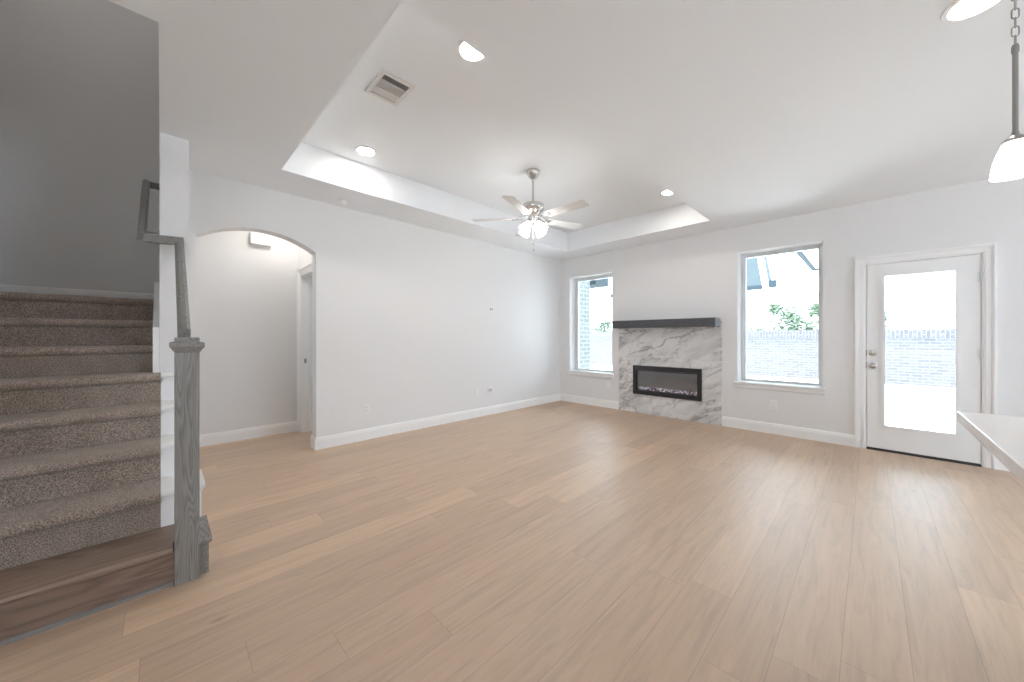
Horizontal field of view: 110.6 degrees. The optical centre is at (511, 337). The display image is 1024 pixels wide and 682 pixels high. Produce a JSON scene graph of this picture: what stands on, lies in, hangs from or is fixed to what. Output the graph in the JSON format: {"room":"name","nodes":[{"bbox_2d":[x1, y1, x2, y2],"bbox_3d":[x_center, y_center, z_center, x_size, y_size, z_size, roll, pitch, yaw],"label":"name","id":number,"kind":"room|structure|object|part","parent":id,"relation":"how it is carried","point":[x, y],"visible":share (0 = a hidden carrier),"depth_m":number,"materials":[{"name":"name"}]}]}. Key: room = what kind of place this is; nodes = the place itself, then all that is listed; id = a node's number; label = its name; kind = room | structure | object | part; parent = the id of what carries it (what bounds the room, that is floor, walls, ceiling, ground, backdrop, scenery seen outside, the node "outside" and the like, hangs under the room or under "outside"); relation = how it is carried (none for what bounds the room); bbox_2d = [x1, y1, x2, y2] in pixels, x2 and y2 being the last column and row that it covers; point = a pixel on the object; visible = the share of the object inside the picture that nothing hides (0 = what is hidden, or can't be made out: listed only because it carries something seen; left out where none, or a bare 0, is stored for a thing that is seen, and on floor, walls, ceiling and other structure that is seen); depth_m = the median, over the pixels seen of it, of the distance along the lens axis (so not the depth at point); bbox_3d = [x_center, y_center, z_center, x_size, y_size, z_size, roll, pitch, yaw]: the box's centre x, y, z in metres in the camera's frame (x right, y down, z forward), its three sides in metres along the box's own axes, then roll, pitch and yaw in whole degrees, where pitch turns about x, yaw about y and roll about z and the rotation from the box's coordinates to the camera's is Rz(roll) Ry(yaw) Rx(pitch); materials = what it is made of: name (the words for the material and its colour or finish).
{"room":"living room","nodes":[
{"label":"living room","id":0,"kind":"room"},
{"bbox_2d":[0,0,159,370],"bbox_3d":[-4.209,-1.486,3.488,1.060,5.450,0.120,0,0,-45],"label":"wall","id":1,"kind":"structure","parent":0,"point":[80,132],"depth_m":3.42,"materials":[{"name":"white paint"}]},
{"bbox_2d":[0,284,153,298],"bbox_3d":[-4.162,-0.397,3.439,1.058,0.135,0.016,0,0,-45],"label":"baseboard","id":2,"kind":"structure","parent":1,"relation":"attached to","point":[8,288],"depth_m":3.40,"materials":[{"name":"white paint"}]},
{"bbox_2d":[160,133,188,371],"bbox_3d":[-3.174,-0.133,3.309,0.160,2.743,1.830,0,0,-45],"label":"wall","id":3,"kind":"structure","parent":0,"point":[174,151],"depth_m":2.64,"materials":[{"name":"white paint"}]},
{"bbox_2d":[197,231,297,434],"bbox_3d":[-3.239,-0.133,4.378,1.250,2.743,0.120,0,0,-45],"label":"wall","id":4,"kind":"structure","parent":0,"point":[247,292],"depth_m":4.30,"materials":[{"name":"white paint"}]},
{"bbox_2d":[200,421,296,446],"bbox_3d":[-3.230,1.171,4.290,1.140,0.135,0.016,0,0,-45],"label":"baseboard","id":5,"kind":"structure","parent":4,"relation":"attached to","point":[209,439],"depth_m":4.30,"materials":[{"name":"white paint"}]},
{"bbox_2d":[250,232,270,246],"bbox_3d":[-3.107,-1.212,4.385,0.211,0.147,0.055,0,0,-45],"label":"door chime","id":6,"kind":"object","parent":4,"relation":"attached to","point":[256,238],"visible":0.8,"depth_m":4.36,"materials":[{"name":"white plastic"}]},
{"bbox_2d":[298,246,311,268],"bbox_3d":[-2.475,-0.133,4.423,0.120,2.743,0.890,0,0,-45],"label":"wall","id":7,"kind":"structure","parent":0,"point":[304,258],"depth_m":4.53,"materials":[{"name":"white paint"}]},
{"bbox_2d":[297,262,311,431],"bbox_3d":[-2.497,0.176,4.341,0.027,2.125,0.895,0,0,-45],"label":"trim","id":8,"kind":"structure","parent":7,"relation":"attached to","point":[308,267],"depth_m":4.64,"materials":[{"name":"white paint"}]},
{"bbox_2d":[300,270,311,432],"bbox_3d":[-2.445,0.214,4.393,0.128,2.050,0.745,0,0,-45],"label":"door","id":9,"kind":"structure","parent":7,"relation":"attached to","point":[306,278],"depth_m":4.64,"materials":[{"name":"white paint"}]},
{"bbox_2d":[189,169,559,436],"bbox_3d":[-1.032,-0.361,5.118,5.430,3.200,0.150,0,0,-45],"label":"wall","id":10,"kind":"structure","parent":0,"point":[403,325],"depth_m":4.61,"materials":[{"name":"white paint"}]},
{"bbox_2d":[310,435,316,449],"bbox_3d":[-2.213,1.171,3.950,0.016,0.135,0.182,0,0,-45],"label":"baseboard","id":11,"kind":"structure","parent":10,"relation":"attached to","point":[313,440],"depth_m":3.92,"materials":[{"name":"white paint"}]},
{"bbox_2d":[364,404,369,413],"bbox_3d":[-1.754,0.867,4.292,0.075,0.118,0.009,0,0,-45],"label":"wall outlet","id":12,"kind":"object","parent":10,"relation":"attached to","point":[366,406],"visible":1,"depth_m":4.29,"materials":[{"name":"white plastic"}]},
{"bbox_2d":[316,393,559,449],"bbox_3d":[-0.602,1.171,5.427,4.351,0.135,0.016,0,0,-45],"label":"baseboard","id":13,"kind":"structure","parent":10,"relation":"attached to","point":[338,439],"depth_m":4.80,"materials":[{"name":"white paint"}]},
{"bbox_2d":[488,387,492,392],"bbox_3d":[-0.350,0.847,5.681,0.105,0.100,0.009,0,0,-45],"label":"plate","id":14,"kind":"object","parent":10,"relation":"attached to","point":[490,389],"visible":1,"depth_m":5.68,"materials":[{"name":"white plastic"}]},
{"bbox_2d":[301,0,684,232],"bbox_3d":[0.242,-1.871,3.876,4.665,0.120,2.658,0,0,-45],"label":"ceiling","id":15,"kind":"structure","parent":0,"point":[471,131],"depth_m":3.20,"materials":[{"name":"white paint"}]},
{"bbox_2d":[355,145,376,156],"bbox_3d":[-1.420,-1.807,3.448,0.200,0.008,0.200,0,0,-45],"label":"recessed light","id":16,"kind":"object","parent":15,"relation":"in","point":[367,151],"visible":1,"depth_m":3.44,"materials":[{"name":"white plastic"}]},
{"bbox_2d":[365,69,414,105],"bbox_3d":[-0.888,-1.806,2.579,0.244,0.010,0.293,0,0,-45],"label":"ceiling vent","id":17,"kind":"object","parent":15,"relation":"in","point":[386,86],"visible":1,"depth_m":2.57,"materials":[{"name":"white metal"}]},
{"bbox_2d":[456,40,484,62],"bbox_3d":[-0.249,-1.807,2.236,0.200,0.008,0.200,0,0,-45],"label":"recessed light","id":18,"kind":"object","parent":15,"relation":"in","point":[464,51],"visible":0.56,"depth_m":2.26,"materials":[{"name":"white plastic"}]},
{"bbox_2d":[473,168,588,250],"bbox_3d":[0.264,-1.371,3.839,1.291,0.877,1.249,0,0,-45],"label":"ceiling fan","id":19,"kind":"object","parent":15,"relation":"hanging from","point":[532,209],"visible":1,"depth_m":3.80,"materials":[{"name":"silver metal"}]},
{"bbox_3d":[-0.194,-1.296,3.910,0.480,0.031,0.131,0,0,6],"label":"blade","id":20,"kind":"part","parent":19,"relation":"part of","materials":[{"name":"grey paint"}]},
{"bbox_3d":[0.054,-1.296,3.476,0.131,0.031,0.480,0,0,24],"label":"blade","id":21,"kind":"part","parent":19,"relation":"part of","materials":[{"name":"grey paint"}]},
{"bbox_3d":[0.146,-1.176,3.946,0.114,0.139,0.136,0,0,-45],"label":"lamp shade","id":22,"kind":"part","parent":19,"relation":"part of","materials":[{"name":"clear glass"}]},
{"bbox_3d":[0.146,-1.176,3.780,0.136,0.139,0.114,0,0,-45],"label":"lamp shade","id":23,"kind":"part","parent":19,"relation":"part of","materials":[{"name":"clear glass"}]},
{"bbox_3d":[0.311,-1.176,3.946,0.136,0.139,0.114,0,0,-45],"label":"lamp shade","id":24,"kind":"part","parent":19,"relation":"part of","materials":[{"name":"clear glass"}]},
{"bbox_3d":[0.311,-1.176,3.780,0.114,0.139,0.136,0,0,-45],"label":"lamp shade","id":25,"kind":"part","parent":19,"relation":"part of","materials":[{"name":"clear glass"}]},
{"bbox_3d":[0.598,-1.296,4.074,0.480,0.031,0.131,0,0,-30],"label":"blade","id":26,"kind":"part","parent":19,"relation":"part of","materials":[{"name":"grey paint"}]},
{"bbox_3d":[0.548,-1.296,3.582,0.139,0.031,0.484,0,0,-45],"label":"blade","id":27,"kind":"part","parent":19,"relation":"part of","materials":[{"name":"grey paint"}]},
{"bbox_2d":[660,189,672,195],"bbox_3d":[1.955,-1.807,4.423,0.200,0.008,0.200,0,0,-45],"label":"recessed light","id":28,"kind":"object","parent":15,"relation":"in","point":[666,192],"visible":0.57,"depth_m":4.45,"materials":[{"name":"white plastic"}]},
{"bbox_2d":[0,400,1023,681],"bbox_3d":[-0.583,1.299,1.428,10.080,0.120,11.950,0,0,-45],"label":"floor","id":29,"kind":"structure","parent":0,"point":[557,541],"depth_m":1.90,"materials":[{"name":"brown wood"}]},
{"bbox_2d":[0,282,211,646],"bbox_3d":[-3.058,0.378,2.465,1.258,1.723,2.952,0,0,-45],"label":"staircase","id":30,"kind":"structure","parent":29,"relation":"on","point":[87,405],"depth_m":1.98,"materials":[{"name":"brown carpet"}]},
{"bbox_3d":[-2.091,1.230,1.383,1.112,0.018,0.015,0,0,-45],"label":"shoe moulding","id":31,"kind":"part","parent":30,"relation":"part of","materials":[{"name":"grey wood"}]},
{"bbox_2d":[137,179,204,585],"bbox_3d":[-2.499,-0.105,2.537,2.324,2.689,0.241,0,0,38],"label":"stair railing","id":32,"kind":"object","parent":30,"relation":"attached to","point":[186,349],"visible":0.98,"depth_m":1.80,"materials":[{"name":"grey wood"}]},
{"bbox_3d":[-2.914,-1.063,2.944,0.247,0.774,1.148,0,0,-45],"label":"handrail","id":33,"kind":"part","parent":32,"relation":"part of","materials":[{"name":"grey wood"}]},
{"bbox_3d":[-2.074,-0.354,2.223,0.050,0.711,1.151,0,0,-44],"label":"handrail","id":34,"kind":"part","parent":32,"relation":"part of","materials":[{"name":"grey wood"}]},
{"bbox_3d":[-1.674,0.653,1.826,0.093,1.172,0.093,0,0,-45],"label":"newel post","id":35,"kind":"part","parent":32,"relation":"part of","materials":[{"name":"grey wood"}]},
{"bbox_2d":[957,411,1023,483],"bbox_3d":[1.098,0.779,-0.012,3.345,0.920,1.038,0,0,-45],"label":"kitchen island","id":36,"kind":"object","parent":29,"relation":"on","point":[1003,436],"visible":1,"depth_m":1.17,"materials":[{"name":"white stone"}]},
{"bbox_2d":[109,0,1023,260],"bbox_3d":[-0.583,-1.657,1.428,10.080,0.307,11.950,0,0,-45],"label":"ceiling","id":37,"kind":"structure","parent":0,"point":[747,112],"depth_m":2.16,"materials":[{"name":"white paint"}]},
{"bbox_2d":[337,199,346,204],"bbox_3d":[-1.873,-1.483,3.914,0.100,0.042,0.100,0,0,-45],"label":"smoke detector","id":38,"kind":"object","parent":37,"relation":"attached to","point":[340,201],"visible":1,"depth_m":3.88,"materials":[{"name":"white plastic"}]},
{"bbox_2d":[940,0,1002,22],"bbox_3d":[2.084,-1.500,1.590,0.210,0.008,0.210,0,0,-45],"label":"recessed light","id":39,"kind":"object","parent":37,"relation":"in","point":[963,10],"visible":1,"depth_m":1.62,"materials":[{"name":"white plastic"}]},
{"bbox_2d":[989,0,1023,181],"bbox_3d":[1.775,-1.038,1.250,0.120,0.931,0.120,0,0,-45],"label":"pendant lamp","id":40,"kind":"object","parent":37,"relation":"hanging from","point":[1008,164],"visible":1,"depth_m":1.25,"materials":[{"name":"white glass"}]},
{"bbox_3d":[1.775,-0.636,1.250,0.109,0.129,0.109,0,0,-45],"label":"lamp shade","id":41,"kind":"part","parent":40,"relation":"part of","materials":[{"name":"white glass"}]},
{"bbox_3d":[1.775,-0.875,1.250,0.018,0.317,0.018,0,0,-45],"label":"rod","id":42,"kind":"part","parent":40,"relation":"part of","materials":[{"name":"silver metal"}]},
{"bbox_2d":[560,177,1023,434],"bbox_3d":[4.057,-0.351,4.019,0.260,3.220,8.810,0,0,-45],"label":"wall","id":43,"kind":"structure","parent":0,"point":[699,275],"depth_m":4.22,"materials":[{"name":"white paint"}]},
{"bbox_2d":[560,393,618,409],"bbox_3d":[1.388,1.171,6.521,0.016,0.135,1.259,0,0,-45],"label":"baseboard","id":44,"kind":"structure","parent":43,"relation":"attached to","point":[563,397],"depth_m":6.47,"materials":[{"name":"white paint"}]},
{"bbox_2d":[567,274,613,378],"bbox_3d":[1.500,-0.207,6.570,0.297,1.857,0.981,0,0,-45],"label":"window","id":45,"kind":"structure","parent":43,"relation":"in","point":[578,371],"depth_m":6.80,"materials":[{"name":"white plastic"}]},
{"bbox_3d":[1.476,0.649,6.545,0.227,0.024,0.981,0,0,-45],"label":"sill","id":46,"kind":"part","parent":45,"relation":"part of","materials":[{"name":"white paint"}]},
{"bbox_2d":[612,317,719,327],"bbox_3d":[2.294,-0.209,5.433,0.232,0.120,1.544,0,0,-45],"label":"mantel shelf","id":47,"kind":"object","parent":43,"relation":"attached to","point":[713,321],"visible":1,"depth_m":5.25,"materials":[{"name":"grey wood"}]},
{"bbox_2d":[619,321,721,425],"bbox_3d":[2.384,0.509,5.516,0.012,1.460,1.568,0,0,-45],"label":"fireplace surround","id":48,"kind":"object","parent":43,"relation":"attached to","point":[678,347],"visible":0.86,"depth_m":5.40,"materials":[{"name":"stone"}]},
{"bbox_2d":[633,365,701,401],"bbox_3d":[2.426,0.696,5.550,0.162,0.470,1.047,0,0,-45],"label":"electric fireplace","id":49,"kind":"object","parent":48,"relation":"attached to","point":[669,382],"visible":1,"depth_m":5.54,"materials":[{"name":"black glass"}]},
{"bbox_2d":[638,389,696,395],"bbox_3d":[2.434,0.869,5.558,0.118,0.020,0.943,0,0,-45],"label":"crystal","id":50,"kind":"object","parent":49,"relation":"on","point":[660,392],"depth_m":5.52,"materials":[{"name":"glass"}]},
{"bbox_2d":[769,400,776,409],"bbox_3d":[3.345,0.867,4.546,0.009,0.120,0.078,0,0,-45],"label":"wall outlet","id":51,"kind":"object","parent":43,"relation":"attached to","point":[772,403],"visible":1,"depth_m":4.54,"materials":[{"name":"white plastic"}]},
{"bbox_2d":[733,243,825,394],"bbox_3d":[3.453,-0.233,4.596,0.297,1.837,0.946,0,0,-45],"label":"window","id":52,"kind":"structure","parent":43,"relation":"in","point":[749,383],"depth_m":4.60,"materials":[{"name":"white plastic"}]},
{"bbox_3d":[3.428,0.614,4.571,0.227,0.024,0.946,0,0,-45],"label":"sill","id":53,"kind":"part","parent":52,"relation":"part of","materials":[{"name":"white paint"}]},
{"bbox_2d":[722,416,854,446],"bbox_3d":[3.404,1.171,4.482,0.016,0.135,1.336,0,0,-45],"label":"baseboard","id":54,"kind":"structure","parent":43,"relation":"attached to","point":[845,439],"depth_m":4.40,"materials":[{"name":"white paint"}]},
{"bbox_2d":[855,242,997,469],"bbox_3d":[4.286,0.175,3.739,0.327,2.128,0.960,0,0,-45],"label":"door","id":55,"kind":"structure","parent":43,"relation":"in","point":[975,267],"depth_m":3.55,"materials":[{"name":"white paint"}]},
{"bbox_3d":[3.956,0.314,3.889,0.069,0.066,0.066,0,0,-45],"label":"knob","id":56,"kind":"part","parent":55,"relation":"part of","materials":[{"name":"silver metal"}]},
{"bbox_2d":[998,460,1010,471],"bbox_3d":[5.802,1.171,2.057,0.016,0.135,3.565,0,0,-45],"label":"baseboard","id":57,"kind":"structure","parent":43,"relation":"attached to","point":[1001,466],"depth_m":3.30,"materials":[{"name":"white paint"}]},
{"label":"outside","id":58,"kind":"structure","parent":0,"visible":0},
{"bbox_2d":[590,365,954,433],"bbox_3d":[17.000,1.479,15.405,34.160,0.160,26.000,0,0,-45],"label":"patio slab","id":59,"kind":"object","parent":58,"point":[928,408],"depth_m":7.26,"materials":[{"name":"white concrete"}]},
{"bbox_2d":[579,278,607,368],"bbox_3d":[1.561,-0.131,7.556,1.155,3.060,0.450,0,0,-45],"label":"brick wing","id":60,"kind":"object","parent":59,"relation":"on","point":[584,286],"visible":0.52,"depth_m":7.40,"materials":[{"name":"grey brick"}]},
{"bbox_2d":[590,314,611,332],"bbox_3d":[4.861,0.095,18.573,1.107,2.607,1.969,0,0,-45],"label":"tree","id":61,"kind":"object","parent":59,"relation":"on","point":[602,323],"visible":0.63,"depth_m":18.49,"materials":[{"name":"green plant"}]},
{"bbox_2d":[610,256,776,330],"bbox_3d":[9.429,-1.781,18.786,6.540,6.360,7.240,0,0,30],"label":"house","id":62,"kind":"structure","parent":59,"relation":"on","point":[758,272],"depth_m":15.04,"materials":[{"name":"white paint"}]},
{"bbox_3d":[11.281,-3.471,15.697,0.260,2.980,3.670,0,0,30],"label":"rake trim","id":63,"kind":"part","parent":62,"relation":"part of","materials":[{"name":"blue paint"}]},
{"bbox_2d":[590,329,954,387],"bbox_3d":[8.297,0.582,13.831,0.290,1.635,36.000,0,0,-45],"label":"wall","id":64,"kind":"structure","parent":59,"relation":"on","point":[916,357],"depth_m":10.66,"materials":[{"name":"grey brick"}]},
{"bbox_2d":[747,300,817,330],"bbox_3d":[10.195,-0.007,13.322,1.298,2.813,2.962,0,0,-45],"label":"tree","id":65,"kind":"object","parent":59,"relation":"on","point":[776,308],"visible":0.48,"depth_m":13.06,"materials":[{"name":"green plant"}]},
{"bbox_2d":[796,249,817,270],"bbox_3d":[7.213,-0.181,4.271,4.575,3.160,5.930,0,0,-45],"label":"porch roof","id":66,"kind":"structure","parent":59,"relation":"on","point":[810,257],"depth_m":6.76,"materials":[{"name":"grey paint"}]},
{"bbox_2d":[885,312,895,328],"bbox_3d":[12.212,0.228,11.798,0.835,2.343,1.074,0,0,-45],"label":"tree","id":67,"kind":"object","parent":59,"relation":"on","point":[886,316],"visible":0.06,"depth_m":11.63,"materials":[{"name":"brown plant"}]}
]}

